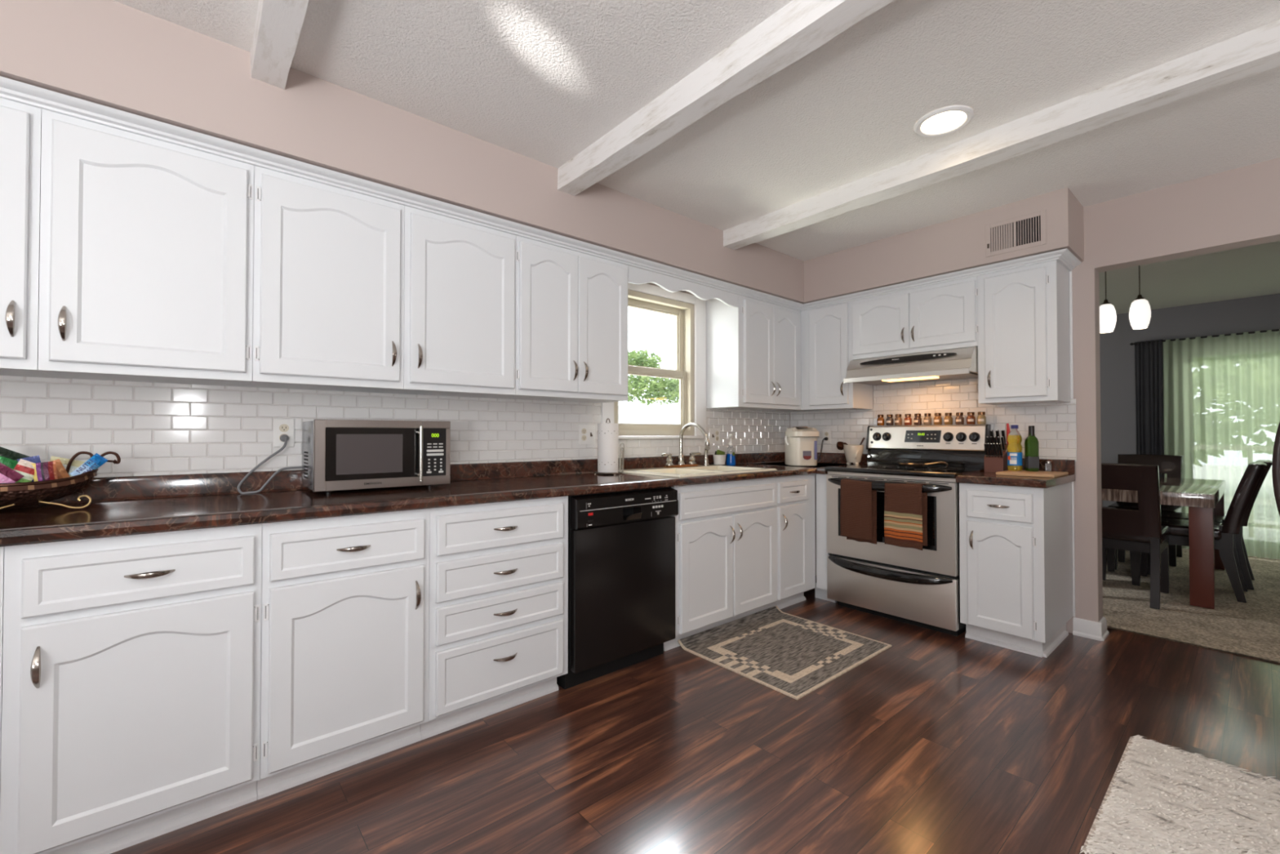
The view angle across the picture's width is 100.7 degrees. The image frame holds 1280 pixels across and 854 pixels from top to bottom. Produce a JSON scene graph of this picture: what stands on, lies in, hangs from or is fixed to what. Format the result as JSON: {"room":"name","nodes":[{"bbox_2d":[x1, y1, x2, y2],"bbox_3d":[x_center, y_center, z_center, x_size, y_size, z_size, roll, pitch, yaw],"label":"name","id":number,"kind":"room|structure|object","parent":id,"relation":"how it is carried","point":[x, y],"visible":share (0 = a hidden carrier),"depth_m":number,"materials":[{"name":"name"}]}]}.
{"room":"kitchen","nodes":[
{"label":"kitchen","id":0,"kind":"room"},
{"bbox_2d":[0,0,1084,303],"bbox_3d":[-0.564,-1.115,1.655,6.471,0.308,1.940,1,-1,-40],"label":"wall","id":1,"kind":"structure","parent":0,"point":[108,53],"depth_m":2.10,"materials":[{"name":"beige paint"}]},
{"bbox_2d":[985,209,1046,257],"bbox_3d":[2.083,-1.072,2.946,0.012,0.185,0.284,1,-1,-40],"label":"air vent","id":2,"kind":"object","parent":1,"relation":"in","point":[1029,230],"visible":1,"depth_m":2.94,"materials":[{"name":"beige metal"}]},
{"bbox_2d":[110,548,1279,853],"bbox_3d":[1.660,1.193,1.906,10.220,0.072,7.000,1,-1,-40],"label":"floor","id":3,"kind":"structure","parent":0,"point":[937,742],"depth_m":1.90,"materials":[{"name":"laminate"}]},
{"bbox_2d":[0,546,4,804],"bbox_3d":[-1.913,0.723,1.311,0.524,0.876,0.652,1,-1,-40],"label":"base cabinet","id":4,"kind":"object","parent":3,"relation":"on","point":[2,548],"visible":0.09,"depth_m":1.28,"materials":[{"name":"white"}]},
{"bbox_2d":[0,523,262,853],"bbox_3d":[-1.519,0.728,1.647,0.509,0.876,0.652,1,-1,-40],"label":"base cabinet","id":5,"kind":"object","parent":3,"relation":"on","point":[131,701],"visible":0.97,"depth_m":1.41,"materials":[{"name":"white wood"}]},
{"bbox_2d":[256,508,429,799],"bbox_3d":[-1.135,0.732,1.975,0.499,0.876,0.652,1,-1,-40],"label":"base cabinet","id":6,"kind":"object","parent":3,"relation":"on","point":[345,599],"visible":0.97,"depth_m":1.74,"materials":[{"name":"white wood"}]},
{"bbox_2d":[420,495,568,739],"bbox_3d":[-0.720,0.737,2.332,0.595,0.876,0.647,1,-1,-40],"label":"base cabinet","id":7,"kind":"object","parent":3,"relation":"on","point":[498,624],"visible":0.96,"depth_m":2.09,"materials":[{"name":"white wood"}]},
{"bbox_2d":[556,486,678,688],"bbox_3d":[-0.246,0.744,2.737,0.620,0.872,0.647,1,-1,-40],"label":"dishwasher","id":8,"kind":"object","parent":3,"relation":"on","point":[621,544],"visible":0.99,"depth_m":2.47,"materials":[{"name":"black metal"}]},
{"bbox_2d":[663,477,777,651],"bbox_3d":[0.337,0.748,3.231,0.878,0.876,0.652,1,-1,-40],"label":"base cabinet","id":9,"kind":"object","parent":3,"relation":"on","point":[726,531],"visible":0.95,"depth_m":2.97,"materials":[{"name":"white wood"}]},
{"bbox_2d":[0,451,867,546],"bbox_3d":[-0.306,0.243,2.667,4.722,0.120,0.691,1,-1,-40],"label":"countertop","id":10,"kind":"structure","parent":9,"relation":"on","point":[127,505],"depth_m":1.91,"materials":[{"name":"stone"}]},
{"bbox_2d":[0,451,120,510],"bbox_3d":[-1.883,0.162,1.519,0.568,0.173,0.266,1,-1,-40],"label":"wire basket","id":11,"kind":"object","parent":10,"relation":"on","point":[15,495],"visible":0.94,"depth_m":1.55,"materials":[{"name":"brown metal"}]},
{"bbox_2d":[0,462,24,483],"bbox_3d":[-1.818,0.149,1.489,0.035,0.116,0.116,-1,-1,45],"label":"pack","id":12,"kind":"object","parent":11,"relation":"in","point":[7,475],"visible":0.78,"depth_m":1.51},
{"bbox_2d":[0,446,30,469],"bbox_3d":[-1.894,0.129,1.562,0.036,0.161,0.149,-1,-1,44],"label":"pack","id":13,"kind":"object","parent":11,"relation":"in","point":[8,457],"visible":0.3,"depth_m":1.58},
{"bbox_2d":[13,458,34,482],"bbox_3d":[-1.800,0.143,1.544,0.036,0.101,0.079,0,-1,19],"label":"pack","id":14,"kind":"object","parent":11,"relation":"in","point":[24,468],"visible":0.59,"depth_m":1.54},
{"bbox_2d":[17,455,40,481],"bbox_3d":[-1.825,0.137,1.595,0.038,0.103,0.057,0,-1,22],"label":"pack","id":15,"kind":"object","parent":11,"relation":"in","point":[36,459],"visible":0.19,"depth_m":1.59},
{"bbox_2d":[31,460,57,481],"bbox_3d":[-1.765,0.146,1.573,0.037,0.091,0.052,0,-1,24],"label":"pack","id":16,"kind":"object","parent":11,"relation":"in","point":[43,471],"visible":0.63,"depth_m":1.57},
{"bbox_2d":[0,475,94,510],"bbox_3d":[-1.902,0.186,1.502,0.504,0.102,0.244,1,-1,-40],"label":"bowl","id":17,"kind":"object","parent":11,"relation":"on","point":[15,495],"depth_m":1.54,"materials":[{"name":"brown wicker"}]},
{"bbox_2d":[52,458,70,479],"bbox_3d":[-1.781,0.145,1.619,0.068,0.096,0.037,0,-1,-8],"label":"pack","id":18,"kind":"object","parent":11,"relation":"in","point":[61,471],"visible":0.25,"depth_m":1.62},
{"bbox_2d":[49,455,84,476],"bbox_3d":[-1.802,0.142,1.661,0.104,0.104,0.036,1,-1,-37],"label":"pack","id":19,"kind":"object","parent":11,"relation":"in","point":[76,464],"visible":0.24,"depth_m":1.66},
{"bbox_2d":[69,453,107,475],"bbox_3d":[-1.712,0.124,1.649,0.040,0.086,0.084,-1,-1,35],"label":"pack","id":20,"kind":"object","parent":11,"relation":"in","point":[95,461],"visible":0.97,"depth_m":1.64,"materials":[{"name":"blue"}]},
{"bbox_2d":[236,419,450,494],"bbox_3d":[-1.177,0.116,2.155,0.718,0.284,0.332,1,-1,-40],"label":"microwave","id":21,"kind":"object","parent":10,"relation":"on","point":[338,455],"visible":1,"depth_m":2.10,"materials":[{"name":"grey metal"}]},
{"bbox_2d":[594,417,624,475],"bbox_3d":[-0.180,0.109,3.024,0.157,0.319,0.154,1,-1,-40],"label":"paper towel holder","id":22,"kind":"object","parent":10,"relation":"on","point":[623,451],"visible":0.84,"depth_m":3.04,"materials":[{"name":"grey metal"}]},
{"bbox_2d":[597,422,618,472],"bbox_3d":[-0.182,0.118,3.023,0.120,0.276,0.120,1,-1,-40],"label":"paper towel roll","id":23,"kind":"object","parent":22,"relation":"on","point":[607,433],"visible":1,"depth_m":2.97,"materials":[{"name":"white"}]},
{"bbox_2d":[661,422,710,467],"bbox_3d":[0.280,0.117,3.445,0.296,0.290,0.307,0,-1,-4],"label":"kitchen faucet","id":24,"kind":"object","parent":10,"relation":"on","point":[691,462],"visible":1,"depth_m":3.46,"materials":[{"name":"silver metal"}]},
{"bbox_2d":[620,464,777,477],"bbox_3d":[0.352,0.352,3.272,0.860,0.182,0.574,1,-1,-40],"label":"sink","id":25,"kind":"object","parent":10,"relation":"in","point":[711,469],"visible":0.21,"depth_m":3.27,"materials":[{"name":"beige"}]},
{"bbox_2d":[702,445,710,465],"bbox_3d":[0.458,0.195,3.653,0.046,0.140,0.055,1,-1,-40],"label":"sprayer","id":26,"kind":"object","parent":25,"relation":"on","point":[707,448],"visible":1,"depth_m":3.65,"materials":[{"name":"silver metal"}]},
{"bbox_2d":[713,454,725,465],"bbox_3d":[0.564,0.237,3.760,0.104,0.082,0.090,1,-1,-40],"label":"flower pot","id":27,"kind":"object","parent":10,"relation":"on","point":[718,460],"visible":0.86,"depth_m":3.72,"materials":[{"name":"ceramic"}]},
{"bbox_2d":[725,433,735,465],"bbox_3d":[0.660,0.164,3.846,0.070,0.230,0.071,1,-1,-40],"label":"soap bottle","id":28,"kind":"object","parent":10,"relation":"on","point":[731,458],"visible":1,"depth_m":3.82,"materials":[{"name":"blue plastic"}]},
{"bbox_2d":[784,426,827,466],"bbox_3d":[1.248,0.141,4.005,0.260,0.281,0.569,0,-1,27],"label":"rice cooker","id":29,"kind":"object","parent":10,"relation":"on","point":[800,442],"visible":1,"depth_m":3.79,"materials":[{"name":"white plastic"}]},
{"bbox_2d":[843,444,863,464],"bbox_3d":[1.571,0.205,3.905,0.150,0.149,0.144,1,-1,-40],"label":"pot","id":30,"kind":"object","parent":10,"relation":"on","point":[853,452],"visible":0.97,"depth_m":3.86,"materials":[{"name":"beige ceramic"}]},
{"bbox_2d":[677,605,892,699],"bbox_3d":[0.779,1.162,2.849,0.897,0.037,0.744,1,-1,-40],"label":"kitchen mat","id":31,"kind":"object","parent":3,"relation":"on","point":[792,655],"visible":1,"depth_m":2.81,"materials":[{"name":"grey fabric"}]},
{"bbox_2d":[764,473,815,609],"bbox_3d":[0.843,0.754,3.663,0.450,0.876,0.652,1,-1,-40],"label":"base cabinet","id":32,"kind":"object","parent":3,"relation":"on","point":[795,508],"visible":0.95,"depth_m":3.43,"materials":[{"name":"white wood"}]},
{"bbox_2d":[814,473,836,602],"bbox_3d":[1.248,0.754,3.636,0.110,0.876,0.153,1,-1,-40],"label":"cabinet filler","id":33,"kind":"structure","parent":3,"relation":"on","point":[820,589],"depth_m":3.58,"materials":[{"name":"white"}]},
{"bbox_2d":[824,424,991,635],"bbox_3d":[1.696,0.587,3.396,0.704,1.203,0.782,1,-1,-40],"label":"electric range","id":34,"kind":"object","parent":3,"relation":"on","point":[910,585],"visible":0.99,"depth_m":3.25,"materials":[{"name":"silver metal"}]},
{"bbox_2d":[840,478,876,544],"bbox_3d":[1.355,0.519,3.290,0.058,0.390,0.212,1,-1,-40],"label":"dish towel","id":35,"kind":"object","parent":34,"relation":"hanging from","point":[858,500],"visible":0.98,"depth_m":3.26,"materials":[{"name":"brown fabric"}]},
{"bbox_2d":[885,413,893,425],"bbox_3d":[1.786,-0.051,3.789,0.049,0.079,0.049,1,-1,-38],"label":"spice jar","id":36,"kind":"object","parent":34,"relation":"on","point":[890,420],"visible":1,"depth_m":3.77,"materials":[{"name":"brown"}]},
{"bbox_2d":[894,413,902,425],"bbox_3d":[1.825,-0.051,3.744,0.049,0.079,0.049,0,-1,-28],"label":"spice jar","id":37,"kind":"object","parent":34,"relation":"on","point":[898,420],"visible":1,"depth_m":3.73,"materials":[{"name":"brown"}]},
{"bbox_2d":[824,463,984,479],"bbox_3d":[1.705,0.277,3.407,0.600,0.031,0.782,1,-1,-40],"label":"cooktop","id":38,"kind":"object","parent":34,"relation":"in","point":[937,471],"depth_m":3.29,"materials":[{"name":"black glass"}]},
{"bbox_2d":[884,481,927,550],"bbox_3d":[1.539,0.508,3.074,0.058,0.373,0.224,1,-1,-40],"label":"dish towel","id":39,"kind":"object","parent":34,"relation":"hanging from","point":[905,506],"visible":1,"depth_m":3.05,"materials":[{"name":"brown fabric"}]},
{"bbox_2d":[904,413,911,425],"bbox_3d":[1.868,-0.052,3.693,0.049,0.079,0.049,-1,-1,44],"label":"spice jar","id":40,"kind":"object","parent":34,"relation":"on","point":[908,420],"visible":1,"depth_m":3.68,"materials":[{"name":"brown"}]},
{"bbox_2d":[913,413,921,425],"bbox_3d":[1.910,-0.052,3.644,0.049,0.079,0.049,0,-1,-25],"label":"spice jar","id":41,"kind":"object","parent":34,"relation":"on","point":[917,419],"visible":1,"depth_m":3.63,"materials":[{"name":"brown"}]},
{"bbox_2d":[897,461,948,467],"bbox_3d":[1.810,0.239,3.394,0.286,0.042,0.123,0,-1,28],"label":"spoon rest","id":42,"kind":"object","parent":34,"relation":"on","point":[906,464],"visible":1,"depth_m":3.37,"materials":[{"name":"brown"}]},
{"bbox_2d":[923,413,932,425],"bbox_3d":[1.952,-0.053,3.595,0.049,0.079,0.049,0,-1,-29],"label":"spice jar","id":43,"kind":"object","parent":34,"relation":"on","point":[927,420],"visible":1,"depth_m":3.58,"materials":[{"name":"brown"}]},
{"bbox_2d":[933,413,942,424],"bbox_3d":[1.993,-0.054,3.547,0.049,0.079,0.049,1,-1,-36],"label":"spice jar","id":44,"kind":"object","parent":34,"relation":"on","point":[937,419],"visible":1,"depth_m":3.53,"materials":[{"name":"brown"}]},
{"bbox_2d":[944,412,952,424],"bbox_3d":[2.035,-0.054,3.497,0.049,0.079,0.049,0,-1,-22],"label":"spice jar","id":45,"kind":"object","parent":34,"relation":"on","point":[948,419],"visible":1,"depth_m":3.48,"materials":[{"name":"brown"}]},
{"bbox_2d":[955,412,964,424],"bbox_3d":[2.079,-0.055,3.446,0.049,0.079,0.049,1,-1,-36],"label":"spice jar","id":46,"kind":"object","parent":34,"relation":"on","point":[959,420],"visible":1,"depth_m":3.43,"materials":[{"name":"brown"}]},
{"bbox_2d":[966,412,975,424],"bbox_3d":[2.121,-0.056,3.397,0.049,0.079,0.049,-1,-1,38],"label":"spice jar","id":47,"kind":"object","parent":34,"relation":"on","point":[971,419],"visible":1,"depth_m":3.38,"materials":[{"name":"brown"}]},
{"bbox_2d":[977,411,986,424],"bbox_3d":[2.160,-0.056,3.351,0.049,0.079,0.049,-1,-1,42],"label":"spice jar","id":48,"kind":"object","parent":34,"relation":"on","point":[981,418],"visible":1,"depth_m":3.33,"materials":[{"name":"brown"}]},
{"bbox_2d":[959,482,1072,657],"bbox_3d":[2.103,0.745,2.969,0.652,0.876,0.382,1,-1,-40],"label":"base cabinet","id":49,"kind":"object","parent":3,"relation":"on","point":[1015,542],"visible":0.97,"depth_m":2.79,"materials":[{"name":"white wood"}]},
{"bbox_2d":[955,457,1075,488],"bbox_3d":[2.114,0.247,2.975,0.641,0.120,0.404,1,-1,-40],"label":"countertop","id":50,"kind":"structure","parent":49,"relation":"on","point":[1057,465],"depth_m":2.85,"materials":[{"name":"stone"}]},
{"bbox_2d":[984,444,1008,472],"bbox_3d":[2.166,0.187,3.209,0.155,0.168,0.098,1,-1,-40],"label":"knife block","id":51,"kind":"object","parent":50,"relation":"on","point":[993,464],"visible":0.47,"depth_m":3.16,"materials":[{"name":"brown wood"}]},
{"bbox_2d":[995,470,1068,477],"bbox_3d":[2.195,0.260,2.967,0.315,0.016,0.264,1,-1,-40],"label":"cutting board","id":52,"kind":"object","parent":50,"relation":"on","point":[1023,473],"visible":0.92,"depth_m":2.89,"materials":[{"name":"brown wood"}]},
{"bbox_2d":[1007,425,1022,471],"bbox_3d":[2.179,0.121,3.083,0.072,0.264,0.071,1,-1,-40],"label":"oil bottle","id":53,"kind":"object","parent":52,"relation":"on","point":[1014,437],"visible":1,"depth_m":3.06,"materials":[{"name":"yellow"}]},
{"bbox_2d":[1009,453,1017,464],"bbox_3d":[2.155,0.183,3.060,0.005,0.062,0.036,1,-1,-40],"label":"label","id":54,"kind":"object","parent":53,"relation":"attached to","point":[1013,456],"depth_m":3.06,"materials":[{"name":"paper"}]},
{"bbox_2d":[1024,425,1039,471],"bbox_3d":[2.248,0.123,3.041,0.055,0.259,0.055,0,-1,15],"label":"olive oil bottle","id":55,"kind":"object","parent":52,"relation":"on","point":[1031,443],"visible":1,"depth_m":3.02,"materials":[{"name":"green glass"}]},
{"bbox_2d":[1071,481,1075,617],"bbox_3d":[2.482,0.698,3.035,0.014,0.772,0.009,1,-1,-40],"label":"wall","id":56,"kind":"structure","parent":49,"relation":"attached to","point":[1073,482],"depth_m":3.03,"materials":[{"name":"white"}]},
{"bbox_2d":[1102,546,1115,580],"bbox_3d":[3.547,0.722,4.484,0.450,0.935,0.682,1,-1,-40],"label":"dining chair","id":57,"kind":"object","parent":3,"relation":"on","point":[1108,555],"visible":0.02,"depth_m":4.35,"materials":[{"name":"wood"}]},
{"bbox_2d":[1102,506,1126,569],"bbox_3d":[3.924,0.726,4.805,0.450,0.935,0.682,1,-1,-40],"label":"dining chair","id":58,"kind":"object","parent":3,"relation":"on","point":[1120,553],"visible":0.03,"depth_m":4.68,"materials":[{"name":"wood"}]},
{"bbox_2d":[1101,462,1169,608],"bbox_3d":[3.393,0.712,3.747,0.682,0.935,0.450,1,-1,-40],"label":"dining chair","id":59,"kind":"object","parent":3,"relation":"on","point":[1142,530],"visible":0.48,"depth_m":3.50,"materials":[{"name":"black wood"}]},
{"bbox_2d":[1106,453,1182,566],"bbox_3d":[4.674,0.728,4.899,0.682,0.935,0.450,1,-1,-40],"label":"dining chair","id":60,"kind":"object","parent":3,"relation":"on","point":[1171,465],"visible":0.4,"depth_m":4.94,"materials":[{"name":"black wood"}]},
{"bbox_2d":[1101,477,1226,608],"bbox_3d":[4.037,0.818,4.295,1.670,0.740,0.910,1,-1,-40],"label":"dining table","id":61,"kind":"object","parent":3,"relation":"on","point":[1204,498],"visible":0.5,"depth_m":3.50,"materials":[{"name":"wood"}]},
{"bbox_2d":[1080,734,1279,853],"bbox_3d":[1.875,1.152,1.299,0.945,0.017,1.099,1,-1,-40],"label":"shag rug","id":62,"kind":"object","parent":3,"relation":"on","point":[1158,798],"visible":1,"depth_m":1.60,"materials":[{"name":"carpet"}]},
{"bbox_2d":[1129,462,1266,603],"bbox_3d":[4.064,0.714,3.878,0.450,0.935,0.682,1,-1,-40],"label":"dining chair","id":63,"kind":"object","parent":3,"relation":"on","point":[1224,532],"visible":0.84,"depth_m":3.61,"materials":[{"name":"black wood"}]},
{"bbox_2d":[1147,459,1271,589],"bbox_3d":[4.460,0.718,4.177,0.450,0.935,0.682,1,-1,-40],"label":"dining chair","id":64,"kind":"object","parent":3,"relation":"on","point":[1245,565],"visible":0.41,"depth_m":3.89,"materials":[{"name":"wood"}]},
{"bbox_2d":[1271,422,1279,515],"bbox_3d":[3.839,0.407,2.852,0.357,1.515,0.560,1,-1,-40],"label":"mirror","id":65,"kind":"object","parent":3,"relation":"on","point":[1276,453],"visible":1,"depth_m":3.02,"materials":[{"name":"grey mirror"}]},
{"bbox_2d":[112,0,1279,314],"bbox_3d":[1.621,-1.306,1.892,10.340,0.120,7.020,1,-1,-40],"label":"ceiling","id":66,"kind":"structure","parent":0,"point":[543,81],"depth_m":2.00,"materials":[{"name":"white paint"}]},
{"bbox_2d":[250,0,308,89],"bbox_3d":[0.397,-1.248,-0.144,0.102,0.090,5.173,1,-1,-40],"label":"ceiling beam","id":67,"kind":"structure","parent":66,"relation":"attached to","point":[278,24],"depth_m":1.62,"materials":[{"name":"white wood"}]},
{"bbox_2d":[557,0,894,195],"bbox_3d":[1.317,-1.227,0.641,0.105,0.111,5.173,1,-1,-40],"label":"ceiling beam","id":68,"kind":"structure","parent":66,"relation":"attached to","point":[800,27],"depth_m":1.81,"materials":[{"name":"white wood"}]},
{"bbox_2d":[913,105,973,137],"bbox_3d":[1.252,-1.256,2.188,0.216,0.011,0.216,1,-1,-40],"label":"recessed light","id":69,"kind":"object","parent":66,"relation":"in","point":[946,120],"visible":1,"depth_m":2.18,"materials":[{"name":"white"}]},
{"bbox_2d":[723,19,1279,249],"bbox_3d":[2.249,-1.221,1.437,0.118,0.103,5.173,1,-1,-40],"label":"ceiling beam","id":70,"kind":"structure","parent":66,"relation":"attached to","point":[1257,51],"depth_m":2.12,"materials":[{"name":"white wood"}]},
{"bbox_2d":[1099,271,1116,333],"bbox_3d":[3.474,-0.962,3.952,0.117,0.511,0.116,1,-1,-40],"label":"pendant lamp","id":71,"kind":"object","parent":66,"relation":"hanging from","point":[1108,316],"visible":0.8,"depth_m":3.91,"materials":[{"name":"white glass"}]},
{"bbox_2d":[1128,265,1151,329],"bbox_3d":[3.594,-0.964,3.812,0.117,0.511,0.116,1,-1,-40],"label":"pendant lamp","id":72,"kind":"object","parent":66,"relation":"hanging from","point":[1140,312],"visible":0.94,"depth_m":3.78,"materials":[{"name":"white glass"}]},
{"bbox_2d":[618,283,790,439],"bbox_3d":[-1.184,-0.041,2.467,6.601,2.434,0.120,1,-1,-40],"label":"wall","id":73,"kind":"structure","parent":0,"point":[646,283],"depth_m":3.68,"materials":[{"name":"beige paint"}]},
{"bbox_2d":[0,97,55,377],"bbox_3d":[-2.019,-0.551,1.449,0.539,0.772,0.353,1,-1,-40],"label":"upper cabinet","id":74,"kind":"object","parent":73,"relation":"attached to","point":[20,124],"visible":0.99,"depth_m":1.49,"materials":[{"name":"white wood"}]},
{"bbox_2d":[37,109,253,386],"bbox_3d":[-1.623,-0.547,1.786,0.499,0.772,0.353,1,-1,-40],"label":"upper cabinet","id":75,"kind":"object","parent":73,"relation":"attached to","point":[146,257],"visible":1,"depth_m":1.66,"materials":[{"name":"white wood"}]},
{"bbox_2d":[245,165,404,393],"bbox_3d":[-1.242,-0.543,2.112,0.502,0.772,0.353,1,-1,-40],"label":"upper cabinet","id":76,"kind":"object","parent":73,"relation":"attached to","point":[328,261],"visible":0.99,"depth_m":1.99,"materials":[{"name":"white wood"}]},
{"bbox_2d":[0,298,790,477],"bbox_3d":[-0.965,-0.415,2.571,5.863,1.215,0.004,1,-1,-40],"label":"wall tile","id":77,"kind":"structure","parent":73,"relation":"attached to","point":[154,428],"depth_m":2.08,"materials":[{"name":"white tile"}]},
{"bbox_2d":[272,418,294,447],"bbox_3d":[-1.444,0.024,2.149,0.072,0.115,0.008,1,-1,-40],"label":"power outlet","id":78,"kind":"object","parent":77,"relation":"attached to","point":[281,426],"visible":0.94,"depth_m":2.15,"materials":[{"name":"white"}]},
{"bbox_2d":[279,423,288,431],"bbox_3d":[-1.442,0.004,2.148,0.033,0.033,0.004,1,-1,-40],"label":"receptacle","id":79,"kind":"object","parent":78,"relation":"attached to","point":[282,427],"depth_m":2.15,"materials":[{"name":"white"}]},
{"bbox_2d":[578,424,595,444],"bbox_3d":[-0.306,0.045,3.113,0.118,0.115,0.018,1,-1,-40],"label":"power outlet","id":80,"kind":"object","parent":77,"relation":"attached to","point":[586,432],"visible":1,"depth_m":3.11,"materials":[{"name":"white"}]},
{"bbox_2d":[709,427,719,444],"bbox_3d":[0.546,0.064,3.840,0.114,0.115,0.018,1,-1,-40],"label":"power outlet","id":81,"kind":"object","parent":77,"relation":"attached to","point":[714,433],"visible":0.98,"depth_m":3.84,"materials":[{"name":"white"}]},
{"bbox_2d":[383,205,515,398],"bbox_3d":[-0.859,-0.538,2.439,0.503,0.772,0.353,1,-1,-40],"label":"upper cabinet","id":82,"kind":"object","parent":73,"relation":"attached to","point":[460,277],"visible":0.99,"depth_m":2.32,"materials":[{"name":"white wood"}]},
{"bbox_2d":[489,235,627,403],"bbox_3d":[-0.407,-0.533,2.824,0.684,0.772,0.353,1,-1,-40],"label":"upper cabinet","id":83,"kind":"object","parent":73,"relation":"attached to","point":[571,306],"visible":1,"depth_m":2.69,"materials":[{"name":"white wood"}]},
{"bbox_2d":[627,265,737,307],"bbox_3d":[0.292,-0.853,3.276,0.958,0.090,0.019,1,-1,-40],"label":"valance","id":84,"kind":"object","parent":83,"relation":"attached to","point":[637,276],"visible":0.99,"depth_m":3.21,"materials":[{"name":"white"}]},
{"bbox_2d":[601,282,709,439],"bbox_3d":[0.089,-0.424,3.529,0.920,1.002,0.165,1,-1,-40],"label":"window","id":85,"kind":"structure","parent":73,"relation":"in","point":[690,319],"depth_m":3.71,"materials":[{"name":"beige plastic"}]},
{"bbox_2d":[706,294,817,412],"bbox_3d":[0.983,-0.518,4.010,1.047,0.772,0.353,1,-1,-40],"label":"upper cabinet","id":86,"kind":"object","parent":73,"relation":"attached to","point":[753,348],"visible":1,"depth_m":3.73,"materials":[{"name":"white wood"}]},
{"bbox_2d":[814,157,1279,633],"bbox_3d":[3.134,-0.042,2.392,0.130,2.434,5.600,1,-1,-40],"label":"wall","id":87,"kind":"structure","parent":0,"point":[1238,207],"depth_m":2.89,"materials":[{"name":"beige paint"}]},
{"bbox_2d":[800,301,873,410],"bbox_3d":[1.463,-0.518,3.983,0.353,0.772,0.414,1,-1,-40],"label":"upper cabinet","id":88,"kind":"object","parent":87,"relation":"attached to","point":[826,331],"visible":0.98,"depth_m":3.88,"materials":[{"name":"white wood"}]},
{"bbox_2d":[852,275,978,359],"bbox_3d":[1.852,-0.694,3.529,0.353,0.432,0.783,1,-1,-40],"label":"upper cabinet","id":89,"kind":"object","parent":87,"relation":"attached to","point":[944,316],"visible":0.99,"depth_m":3.40,"materials":[{"name":"white wood"}]},
{"bbox_2d":[843,346,977,385],"bbox_3d":[1.815,-0.386,3.497,0.428,0.169,0.769,1,-1,-40],"label":"range hood","id":90,"kind":"object","parent":89,"relation":"attached to","point":[962,363],"visible":1,"depth_m":3.35,"materials":[{"name":"silver metal"}]},
{"bbox_2d":[790,377,1076,462],"bbox_3d":[1.882,-0.092,3.751,0.004,0.770,1.891,1,-1,-40],"label":"wall tile","id":91,"kind":"structure","parent":87,"relation":"attached to","point":[1055,424],"depth_m":3.55,"materials":[{"name":"white tile"}]},
{"bbox_2d":[822,429,831,444],"bbox_3d":[1.482,0.075,4.207,0.008,0.115,0.072,1,-1,-40],"label":"power outlet","id":92,"kind":"object","parent":91,"relation":"attached to","point":[826,433],"visible":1,"depth_m":4.20,"materials":[{"name":"white"}]},
{"bbox_2d":[977,260,1071,404],"bbox_3d":[2.226,-0.529,3.089,0.353,0.774,0.378,1,-1,-40],"label":"upper cabinet","id":93,"kind":"object","parent":87,"relation":"attached to","point":[1024,339],"visible":1,"depth_m":2.98,"materials":[{"name":"white wood"}]},
{"bbox_2d":[0,75,1081,311],"bbox_3d":[-0.243,-0.937,1.737,5.870,0.036,1.630,1,-1,-40],"label":"crown molding","id":94,"kind":"structure","parent":93,"relation":"attached to","point":[11,90],"depth_m":2.12,"materials":[{"name":"white wood"}]},
{"bbox_2d":[1069,271,1073,399],"bbox_3d":[2.482,-0.529,3.050,0.014,0.735,0.012,1,-1,-40],"label":"trim","id":95,"kind":"structure","parent":87,"relation":"attached to","point":[1070,272],"depth_m":3.05,"materials":[{"name":"white"}]},
{"bbox_2d":[1072,616,1109,640],"bbox_3d":[2.574,1.136,3.025,0.168,0.095,0.133,1,-1,-40],"label":"baseboard","id":96,"kind":"structure","parent":87,"relation":"attached to","point":[1084,628],"depth_m":2.98,"materials":[{"name":"white"}]},
{"bbox_2d":[1099,293,1279,506],"bbox_3d":[5.501,-0.005,5.200,0.120,2.434,7.000,1,-1,-40],"label":"wall","id":97,"kind":"structure","parent":0,"point":[1261,313],"depth_m":5.52,"materials":[{"name":"grey paint"}]},
{"bbox_2d":[1128,328,1279,345],"bbox_3d":[5.893,-0.865,4.553,0.140,0.032,2.490,1,-1,-40],"label":"curtain rod","id":98,"kind":"object","parent":97,"relation":"attached to","point":[1275,330],"visible":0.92,"depth_m":5.06,"materials":[{"name":"black metal"}]},
{"bbox_2d":[1134,339,1164,477],"bbox_3d":[5.138,0.156,5.345,0.038,2.055,0.220,1,-1,-40],"label":"curtain","id":99,"kind":"object","parent":98,"relation":"hanging from","point":[1148,357],"visible":0.59,"depth_m":5.34,"materials":[{"name":"grey fabric"}]},
{"bbox_2d":[1162,328,1279,559],"bbox_3d":[5.893,0.150,4.453,0.063,2.045,2.159,1,-1,-40],"label":"sheer curtain","id":100,"kind":"object","parent":98,"relation":"hanging from","point":[1221,393],"visible":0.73,"depth_m":4.94,"materials":[{"name":"fabric"}]},
{"label":"outside","id":101,"kind":"structure","parent":0,"visible":0},
{"bbox_3d":[3.221,1.426,10.072,42.000,0.200,54.000,1,-1,-40],"label":"ground","id":102,"kind":"structure","parent":101,"visible":0},
{"bbox_2d":[618,402,679,424],"bbox_3d":[-1.323,0.371,15.411,18.100,2.250,0.120,1,-1,-40],"label":"fence","id":103,"kind":"object","parent":102,"relation":"on","point":[627,414],"visible":0.06,"depth_m":16.72,"materials":[{"name":"white"}]},
{"bbox_2d":[619,348,679,406],"bbox_3d":[0.210,-0.722,20.274,6.807,4.580,2.636,1,-1,-40],"label":"tree","id":104,"kind":"object","parent":102,"relation":"on","point":[656,389],"visible":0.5,"depth_m":19.94,"materials":[{"name":"green plant"}]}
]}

